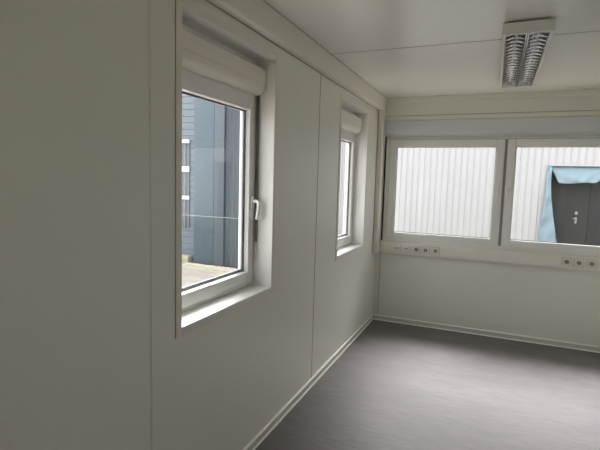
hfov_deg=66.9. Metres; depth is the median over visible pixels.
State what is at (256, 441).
baseboard
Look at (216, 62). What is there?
window
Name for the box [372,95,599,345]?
wall
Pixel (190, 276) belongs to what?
ground
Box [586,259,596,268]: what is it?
wall socket
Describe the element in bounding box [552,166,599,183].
plastic film
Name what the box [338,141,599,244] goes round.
exterior wall
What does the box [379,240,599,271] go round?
duct
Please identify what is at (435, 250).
wall socket
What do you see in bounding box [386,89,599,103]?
trim
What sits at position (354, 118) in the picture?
window
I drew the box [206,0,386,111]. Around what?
trim
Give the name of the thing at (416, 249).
wall socket
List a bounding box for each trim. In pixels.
[148,0,155,449]
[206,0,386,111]
[311,77,320,377]
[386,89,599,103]
[386,110,599,119]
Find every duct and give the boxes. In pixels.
[372,110,385,252]
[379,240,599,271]
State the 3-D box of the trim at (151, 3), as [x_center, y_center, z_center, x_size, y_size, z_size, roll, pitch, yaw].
[-0.576,0.185,1.780,0.006,2.296,0.034,4,6,23]
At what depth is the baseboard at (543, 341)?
4.76 m
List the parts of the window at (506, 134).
sash, shutter rail, sash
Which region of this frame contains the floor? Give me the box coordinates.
[255,319,599,449]
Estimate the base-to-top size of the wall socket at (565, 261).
0.084 m
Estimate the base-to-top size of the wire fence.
1.105 m
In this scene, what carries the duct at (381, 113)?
attached to the wall at (75, 237)
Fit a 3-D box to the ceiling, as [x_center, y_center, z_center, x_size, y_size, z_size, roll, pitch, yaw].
[0.573,-1.074,0.953,3.000,0.152,8.169,4,6,23]
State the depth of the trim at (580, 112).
4.58 m
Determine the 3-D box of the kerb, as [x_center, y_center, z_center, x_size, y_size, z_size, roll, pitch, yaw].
[-1.835,0.929,9.254,2.992,0.065,0.090,6,7,36]
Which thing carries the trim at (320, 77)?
attached to the wall at (75, 237)
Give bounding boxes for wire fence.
[182,214,238,267]
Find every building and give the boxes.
[182,94,193,261]
[194,98,239,268]
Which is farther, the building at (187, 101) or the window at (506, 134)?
the building at (187, 101)
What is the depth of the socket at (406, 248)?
4.99 m
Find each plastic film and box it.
[537,166,556,241]
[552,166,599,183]
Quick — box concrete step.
[182,254,191,262]
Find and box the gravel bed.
[185,262,236,271]
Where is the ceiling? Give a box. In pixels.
[264,0,599,97]
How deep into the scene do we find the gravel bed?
9.40 m
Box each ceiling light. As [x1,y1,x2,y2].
[500,18,555,87]
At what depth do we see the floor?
3.38 m
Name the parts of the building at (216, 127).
cladding panel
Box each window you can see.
[175,0,278,338]
[335,94,369,260]
[381,115,599,256]
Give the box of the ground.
[182,262,221,286]
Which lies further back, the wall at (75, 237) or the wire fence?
the wire fence
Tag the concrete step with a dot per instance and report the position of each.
(188, 258)
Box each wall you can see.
[0,0,377,449]
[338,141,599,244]
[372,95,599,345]
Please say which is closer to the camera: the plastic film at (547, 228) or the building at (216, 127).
the plastic film at (547, 228)
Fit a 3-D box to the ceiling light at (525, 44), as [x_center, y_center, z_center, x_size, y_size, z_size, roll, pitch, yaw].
[1.562,-1.159,3.199,0.262,0.074,1.535,4,6,23]
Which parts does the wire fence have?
rail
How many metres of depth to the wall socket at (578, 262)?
4.35 m
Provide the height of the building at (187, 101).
4.620 m
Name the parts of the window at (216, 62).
sash, frame, handle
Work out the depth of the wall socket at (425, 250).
4.91 m
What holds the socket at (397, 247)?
attached to the duct at (453, 252)
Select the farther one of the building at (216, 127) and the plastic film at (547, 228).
the building at (216, 127)
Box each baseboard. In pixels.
[243,314,372,449]
[373,314,599,352]
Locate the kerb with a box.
[182,263,227,273]
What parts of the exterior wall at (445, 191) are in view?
door, door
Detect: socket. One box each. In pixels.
[393,244,400,251]
[402,245,409,252]
[412,245,420,253]
[421,246,429,253]
[431,247,439,254]
[561,257,571,265]
[574,258,583,267]
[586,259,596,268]
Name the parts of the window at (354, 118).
frame, sash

